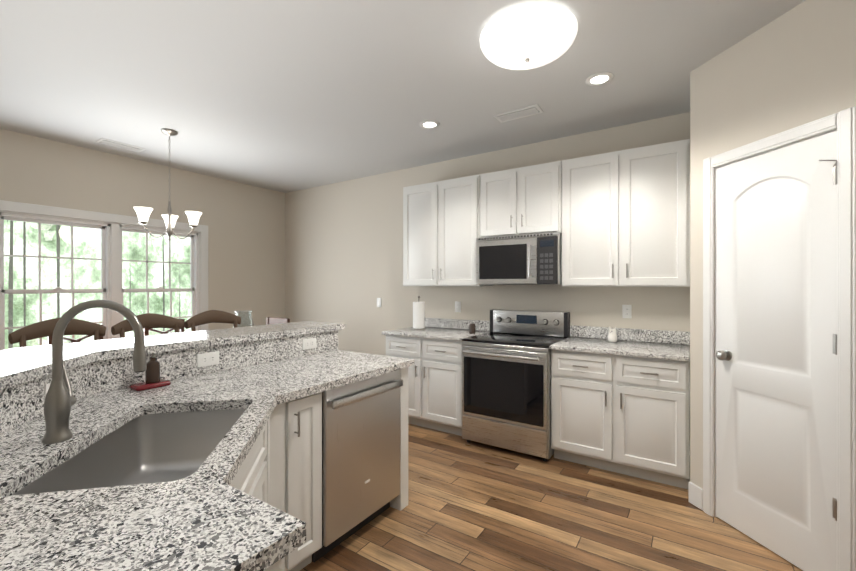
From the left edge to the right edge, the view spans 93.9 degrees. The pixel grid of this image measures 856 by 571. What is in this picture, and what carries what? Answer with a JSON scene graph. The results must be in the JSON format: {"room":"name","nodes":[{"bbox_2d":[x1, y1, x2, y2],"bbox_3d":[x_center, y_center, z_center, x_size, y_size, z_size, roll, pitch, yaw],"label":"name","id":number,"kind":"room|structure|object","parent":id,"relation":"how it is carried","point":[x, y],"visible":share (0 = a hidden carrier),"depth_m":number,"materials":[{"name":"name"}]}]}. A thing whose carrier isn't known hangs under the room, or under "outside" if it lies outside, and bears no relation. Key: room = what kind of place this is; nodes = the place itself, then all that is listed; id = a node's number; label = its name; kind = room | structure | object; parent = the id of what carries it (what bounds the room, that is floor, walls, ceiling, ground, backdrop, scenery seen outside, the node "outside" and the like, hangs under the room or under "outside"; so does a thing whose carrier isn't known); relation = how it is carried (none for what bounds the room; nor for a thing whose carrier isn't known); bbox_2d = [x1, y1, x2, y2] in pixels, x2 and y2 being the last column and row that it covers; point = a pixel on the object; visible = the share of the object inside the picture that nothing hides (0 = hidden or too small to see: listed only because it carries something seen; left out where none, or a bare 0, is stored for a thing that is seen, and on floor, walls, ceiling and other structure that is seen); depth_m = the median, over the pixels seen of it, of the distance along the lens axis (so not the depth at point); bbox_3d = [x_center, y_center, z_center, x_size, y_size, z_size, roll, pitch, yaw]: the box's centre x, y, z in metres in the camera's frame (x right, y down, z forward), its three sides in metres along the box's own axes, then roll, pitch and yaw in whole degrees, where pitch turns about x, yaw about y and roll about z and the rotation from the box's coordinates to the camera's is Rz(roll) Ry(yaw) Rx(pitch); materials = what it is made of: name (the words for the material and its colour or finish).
{"room":"dining room and kitchen","nodes":[
{"label":"dining room and kitchen","id":0,"kind":"room"},
{"bbox_2d":[0,129,284,329],"bbox_3d":[-3.461,0.008,3.962,0.120,2.743,4.720,0,0,34],"label":"wall","id":1,"kind":"structure","parent":0,"point":[245,223],"depth_m":4.74,"materials":[{"name":"beige paint"}]},
{"bbox_2d":[0,200,207,349],"bbox_3d":[-3.284,0.069,4.181,0.168,1.620,1.940,0,0,34],"label":"window unit","id":2,"kind":"structure","parent":1,"relation":"in","point":[111,289],"depth_m":4.14,"materials":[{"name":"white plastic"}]},
{"bbox_2d":[0,0,805,192],"bbox_3d":[-0.822,-1.412,2.285,6.370,0.100,4.840,0,0,34],"label":"ceiling","id":3,"kind":"structure","parent":0,"point":[285,96],"depth_m":2.62,"materials":[{"name":"grey paint"}]},
{"bbox_2d":[95,138,145,152],"bbox_3d":[-2.983,-1.357,3.885,0.160,0.012,0.360,0,0,34],"label":"ceiling vent","id":4,"kind":"object","parent":3,"relation":"in","point":[119,145],"visible":0.98,"depth_m":3.86,"materials":[{"name":"white metal"}]},
{"bbox_2d":[133,128,201,240],"bbox_3d":[-2.315,-0.879,3.497,0.498,0.968,0.465,0,0,34],"label":"chandelier","id":5,"kind":"object","parent":3,"relation":"hanging from","point":[143,213],"visible":1,"depth_m":3.51,"materials":[{"name":"white glass"}]},
{"bbox_2d":[419,120,439,128],"bbox_3d":[0.014,-1.358,3.375,0.172,0.008,0.172,0,0,34],"label":"recessed light","id":6,"kind":"object","parent":3,"relation":"in","point":[429,124],"visible":1,"depth_m":3.37,"materials":[{"name":"white plastic"}]},
{"bbox_2d":[493,104,542,122],"bbox_3d":[0.713,-1.357,3.163,0.360,0.012,0.160,0,0,34],"label":"ceiling vent","id":7,"kind":"object","parent":3,"relation":"in","point":[519,113],"visible":1,"depth_m":3.14,"materials":[{"name":"white metal"}]},
{"bbox_2d":[480,4,577,69],"bbox_3d":[0.536,-1.281,2.154,0.510,0.161,0.510,0,0,34],"label":"flush-mount dome light","id":8,"kind":"object","parent":3,"relation":"attached to","point":[529,36],"visible":1,"depth_m":2.03,"materials":[{"name":"white glass"}]},
{"bbox_2d":[586,72,613,85],"bbox_3d":[1.131,-1.358,2.635,0.172,0.008,0.172,0,0,34],"label":"recessed light","id":9,"kind":"object","parent":3,"relation":"in","point":[599,79],"visible":1,"depth_m":2.62,"materials":[{"name":"white plastic"}]},
{"bbox_2d":[285,112,689,355],"bbox_3d":[0.010,0.008,4.566,5.240,2.743,0.120,0,0,34],"label":"wall","id":10,"kind":"structure","parent":0,"point":[343,252],"depth_m":4.75,"materials":[{"name":"beige paint"}]},
{"bbox_2d":[377,298,380,306],"bbox_3d":[-0.601,0.209,4.892,0.070,0.115,0.009,0,0,34],"label":"light switch","id":11,"kind":"object","parent":10,"relation":"attached to","point":[378,302],"visible":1,"depth_m":4.89,"materials":[{"name":"white plastic"}]},
{"bbox_2d":[403,174,492,285],"bbox_3d":[0.181,-0.526,4.163,0.910,1.066,0.358,0,0,34],"label":"upper cabinet","id":12,"kind":"object","parent":10,"relation":"attached to","point":[441,226],"visible":0.98,"depth_m":4.02,"materials":[{"name":"white wood"}]},
{"bbox_2d":[425,318,489,330],"bbox_3d":[0.268,0.413,4.307,0.927,0.101,0.021,0,0,34],"label":"backsplash","id":13,"kind":"structure","parent":10,"relation":"attached to","point":[454,323],"depth_m":4.27,"materials":[{"name":"stone"}]},
{"bbox_2d":[455,301,460,311],"bbox_3d":[0.320,0.229,4.282,0.070,0.115,0.009,0,0,34],"label":"electrical outlet","id":14,"kind":"object","parent":10,"relation":"attached to","point":[457,306],"visible":1,"depth_m":4.28,"materials":[{"name":"white plastic"}]},
{"bbox_2d":[480,161,561,237],"bbox_3d":[0.882,-0.755,3.699,0.756,0.606,0.358,0,0,34],"label":"upper cabinet","id":15,"kind":"object","parent":10,"relation":"attached to","point":[522,200],"visible":1,"depth_m":3.55,"materials":[{"name":"white wood"}]},
{"bbox_2d":[476,232,561,284],"bbox_3d":[0.854,-0.227,3.658,0.752,0.438,0.455,0,0,34],"label":"microwave","id":16,"kind":"object","parent":15,"relation":"attached to","point":[529,259],"visible":1,"depth_m":3.48,"materials":[{"name":"silver metal"}]},
{"bbox_2d":[562,139,689,286],"bbox_3d":[1.579,-0.525,3.237,0.908,1.066,0.358,0,0,34],"label":"upper cabinet","id":17,"kind":"object","parent":10,"relation":"attached to","point":[625,218],"visible":1,"depth_m":3.08,"materials":[{"name":"white wood"}]},
{"bbox_2d":[622,305,631,317],"bbox_3d":[1.683,0.220,3.380,0.070,0.115,0.009,0,0,34],"label":"electrical outlet","id":18,"kind":"object","parent":10,"relation":"attached to","point":[626,311],"visible":1,"depth_m":3.38,"materials":[{"name":"white plastic"}]},
{"bbox_2d":[570,325,689,344],"bbox_3d":[1.671,0.413,3.377,0.911,0.101,0.021,0,0,34],"label":"backsplash","id":19,"kind":"structure","parent":10,"relation":"attached to","point":[661,336],"depth_m":3.32,"materials":[{"name":"stone"}]},
{"bbox_2d":[300,423,802,570],"bbox_3d":[-0.822,1.431,2.287,6.370,0.100,4.840,0,0,34],"label":"floor","id":20,"kind":"structure","parent":0,"point":[474,506],"depth_m":2.31,"materials":[{"name":"brown wood"}]},
{"bbox_2d":[8,318,105,346],"bbox_3d":[-2.046,0.788,2.293,0.483,1.188,0.442,0,0,34],"label":"bar stool","id":21,"kind":"object","parent":20,"relation":"on","point":[40,329],"visible":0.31,"depth_m":2.36,"materials":[{"name":"brown wood"}]},
{"bbox_2d":[47,324,102,344],"bbox_3d":[-3.143,0.877,3.644,0.420,1.005,0.420,0,0,34],"label":"dining chair","id":22,"kind":"object","parent":20,"relation":"on","point":[49,340],"visible":0.17,"depth_m":3.72,"materials":[{"name":"brown wood"}]},
{"bbox_2d":[111,313,183,337],"bbox_3d":[-1.786,0.788,2.685,0.483,1.188,0.442,0,0,34],"label":"bar stool","id":23,"kind":"object","parent":20,"relation":"on","point":[146,320],"visible":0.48,"depth_m":2.80,"materials":[{"name":"brown wood"}]},
{"bbox_2d":[143,319,184,335],"bbox_3d":[-2.729,0.877,4.269,0.420,1.005,0.420,0,0,34],"label":"dining chair","id":24,"kind":"object","parent":20,"relation":"on","point":[145,330],"visible":0.12,"depth_m":4.33,"materials":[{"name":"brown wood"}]},
{"bbox_2d":[184,310,240,331],"bbox_3d":[-1.538,0.787,3.060,0.483,1.188,0.442,0,0,34],"label":"bar stool","id":25,"kind":"object","parent":20,"relation":"on","point":[211,316],"visible":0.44,"depth_m":3.15,"materials":[{"name":"brown wood"}]},
{"bbox_2d":[230,403,321,570],"bbox_3d":[-0.597,0.951,1.342,0.587,0.860,0.646,0,0,34],"label":"base cabinet","id":26,"kind":"object","parent":20,"relation":"on","point":[280,468],"depth_m":1.78,"materials":[{"name":"white wood"}]},
{"bbox_2d":[266,317,289,324],"bbox_3d":[-1.854,0.877,4.505,0.420,1.005,0.420,0,0,34],"label":"dining chair","id":27,"kind":"object","parent":20,"relation":"on","point":[273,320],"visible":0.17,"depth_m":4.67,"materials":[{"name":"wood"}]},
{"bbox_2d":[264,548,297,570],"bbox_3d":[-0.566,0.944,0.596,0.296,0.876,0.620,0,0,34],"label":"base cabinet","id":28,"kind":"object","parent":20,"relation":"on","point":[289,562],"depth_m":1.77,"materials":[{"name":"white wood"}]},
{"bbox_2d":[0,350,413,570],"bbox_3d":[-0.638,0.485,1.565,1.526,0.038,2.200,0,0,34],"label":"countertop","id":29,"kind":"structure","parent":28,"relation":"on","point":[205,516],"depth_m":0.88,"materials":[{"name":"stone"}]},
{"bbox_2d":[41,300,145,443],"bbox_3d":[-1.045,0.254,1.240,0.264,0.422,0.209,0,0,34],"label":"faucet","id":30,"kind":"object","parent":29,"relation":"on","point":[60,400],"visible":1,"depth_m":1.20,"materials":[{"name":"silver metal"}]},
{"bbox_2d":[11,409,245,495],"bbox_3d":[-0.848,0.616,1.260,0.464,0.220,0.744,0,0,-11],"label":"undermount sink","id":31,"kind":"object","parent":29,"relation":"in","point":[156,448],"visible":0.23,"depth_m":1.53,"materials":[{"name":"silver metal"}]},
{"bbox_2d":[129,379,170,390],"bbox_3d":[-1.270,0.454,1.827,0.090,0.021,0.140,0,0,34],"label":"soap dish","id":32,"kind":"object","parent":29,"relation":"on","point":[141,386],"visible":0.98,"depth_m":1.79,"materials":[{"name":"red"}]},
{"bbox_2d":[145,352,159,382],"bbox_3d":[-1.263,0.375,1.835,0.059,0.136,0.056,0,0,34],"label":"soap bottle","id":33,"kind":"object","parent":32,"relation":"on","point":[152,372],"visible":0.98,"depth_m":1.82,"materials":[{"name":"brown"}]},
{"bbox_2d":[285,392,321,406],"bbox_3d":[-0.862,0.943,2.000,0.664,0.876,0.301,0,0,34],"label":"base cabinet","id":34,"kind":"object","parent":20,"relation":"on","point":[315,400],"depth_m":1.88,"materials":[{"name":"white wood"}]},
{"bbox_2d":[312,370,402,562],"bbox_3d":[-0.569,0.945,2.349,0.640,0.872,0.598,0,0,34],"label":"dishwasher","id":35,"kind":"object","parent":20,"relation":"on","point":[360,454],"visible":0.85,"depth_m":2.13,"materials":[{"name":"grey metal"}]},
{"bbox_2d":[386,335,462,435],"bbox_3d":[0.100,0.938,4.041,0.910,0.884,0.652,0,0,34],"label":"base cabinet","id":36,"kind":"object","parent":20,"relation":"on","point":[435,386],"visible":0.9,"depth_m":3.74,"materials":[{"name":"white wood"}]},
{"bbox_2d":[382,327,489,340],"bbox_3d":[0.096,0.479,4.047,0.927,0.030,0.645,0,0,34],"label":"countertop","id":37,"kind":"structure","parent":36,"relation":"on","point":[451,334],"depth_m":3.93,"materials":[{"name":"stone"}]},
{"bbox_2d":[411,296,425,329],"bbox_3d":[-0.097,0.286,4.205,0.156,0.355,0.156,0,0,34],"label":"paper towel holder","id":38,"kind":"object","parent":37,"relation":"on","point":[418,315],"visible":1,"depth_m":4.15,"materials":[{"name":"white paper"}]},
{"bbox_2d":[469,323,475,333],"bbox_3d":[0.428,0.415,3.857,0.064,0.097,0.064,0,0,34],"label":"canister","id":39,"kind":"object","parent":37,"relation":"on","point":[472,328],"visible":1,"depth_m":3.83,"materials":[{"name":"brown"}]},
{"bbox_2d":[462,309,569,460],"bbox_3d":[0.773,0.811,3.537,0.758,1.137,0.744,0,0,34],"label":"range","id":40,"kind":"object","parent":20,"relation":"on","point":[506,381],"visible":0.98,"depth_m":3.30,"materials":[{"name":"silver metal"}]},
{"bbox_2d":[551,349,689,488],"bbox_3d":[1.498,0.938,3.115,0.908,0.884,0.652,0,0,34],"label":"base cabinet","id":41,"kind":"object","parent":20,"relation":"on","point":[628,415],"visible":1,"depth_m":2.84,"materials":[{"name":"white wood"}]},
{"bbox_2d":[549,337,689,360],"bbox_3d":[1.499,0.480,3.117,0.911,0.030,0.645,0,0,34],"label":"countertop","id":42,"kind":"structure","parent":41,"relation":"on","point":[678,352],"depth_m":3.00,"materials":[{"name":"stone"}]},
{"bbox_2d":[608,326,617,341],"bbox_3d":[1.528,0.401,3.309,0.076,0.125,0.076,0,0,34],"label":"owl figurine","id":43,"kind":"object","parent":42,"relation":"on","point":[612,335],"visible":1,"depth_m":3.28,"materials":[{"name":"white ceramic"}]},
{"bbox_3d":[-2.375,0.995,3.591,0.920,0.770,1.600,0,0,34],"label":"dining table","id":44,"kind":"object","parent":20,"relation":"on","visible":0},
{"bbox_2d":[233,310,253,327],"bbox_3d":[-1.908,0.436,4.133,0.200,0.345,0.200,0,0,34],"label":"vase","id":45,"kind":"object","parent":44,"relation":"on","point":[246,317],"visible":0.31,"depth_m":4.07,"materials":[{"name":"clear glass"}]},
{"bbox_2d":[690,0,855,516],"bbox_3d":[1.893,0.009,1.780,0.120,2.743,1.600,0,0,-11],"label":"wall","id":46,"kind":"structure","parent":0,"point":[794,67],"depth_m":2.13,"materials":[{"name":"beige paint"}]},
{"bbox_2d":[688,482,702,509],"bbox_3d":[-0.822,1.316,2.287,6.131,0.130,4.600,0,0,34],"label":"baseboard","id":47,"kind":"structure","parent":46,"relation":"attached to","point":[695,495],"depth_m":2.49,"materials":[{"name":"white wood"}]},
{"bbox_2d":[716,131,836,570],"bbox_3d":[1.763,0.339,2.072,0.095,2.068,0.619,0,0,-11],"label":"pantry door","id":48,"kind":"structure","parent":46,"relation":"in","point":[776,351],"depth_m":2.03,"materials":[{"name":"painted wood"},{"name":"brushed nickel"}]},
{"bbox_2d":[703,106,855,570],"bbox_3d":[1.820,0.306,2.092,0.139,2.150,0.750,0,0,-11],"label":"door frame","id":49,"kind":"structure","parent":46,"relation":"attached to","point":[842,123],"depth_m":1.76,"materials":[{"name":"white wood"}]},
{"bbox_3d":[-1.030,0.852,1.763,0.910,1.058,2.302,0,0,34],"label":"bar","id":50,"kind":"object","parent":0,"visible":0},
{"bbox_2d":[0,330,337,432],"bbox_3d":[-0.947,0.394,1.762,0.798,0.142,2.213,0,0,34],"label":"backsplash","id":51,"kind":"structure","parent":50,"relation":"attached to","point":[22,403],"depth_m":1.87,"materials":[{"name":"stone"}]},
{"bbox_2d":[45,383,50,396],"bbox_3d":[-1.389,0.391,1.496,0.009,0.070,0.115,0,0,-11],"label":"outlet","id":52,"kind":"object","parent":51,"relation":"attached to","point":[47,386],"visible":0.02,"depth_m":1.44,"materials":[{"name":"white plastic"}]},
{"bbox_2d":[197,351,218,367],"bbox_3d":[-1.163,0.391,2.116,0.009,0.070,0.115,0,0,34],"label":"outlet","id":53,"kind":"object","parent":51,"relation":"attached to","point":[207,359],"visible":1,"depth_m":2.11,"materials":[{"name":"white plastic"}]},
{"bbox_2d":[302,338,315,349],"bbox_3d":[-0.793,0.390,2.675,0.009,0.070,0.115,0,0,34],"label":"outlet","id":54,"kind":"object","parent":51,"relation":"attached to","point":[310,343],"visible":1,"depth_m":2.67,"materials":[{"name":"white plastic"}]},
{"bbox_2d":[0,321,344,389],"bbox_3d":[-1.159,0.301,1.770,1.198,0.040,2.533,0,0,34],"label":"bar","id":55,"kind":"object","parent":50,"relation":"on","point":[19,365],"visible":0.85,"depth_m":1.90,"materials":[{"name":"grey stone"}]},
{"label":"outside","id":56,"kind":"structure","parent":0,"visible":0},
{"bbox_2d":[4,220,191,349],"bbox_3d":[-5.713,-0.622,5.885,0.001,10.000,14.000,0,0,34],"label":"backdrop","id":57,"kind":"structure","parent":56,"point":[175,252],"depth_m":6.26,"materials":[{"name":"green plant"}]}
]}

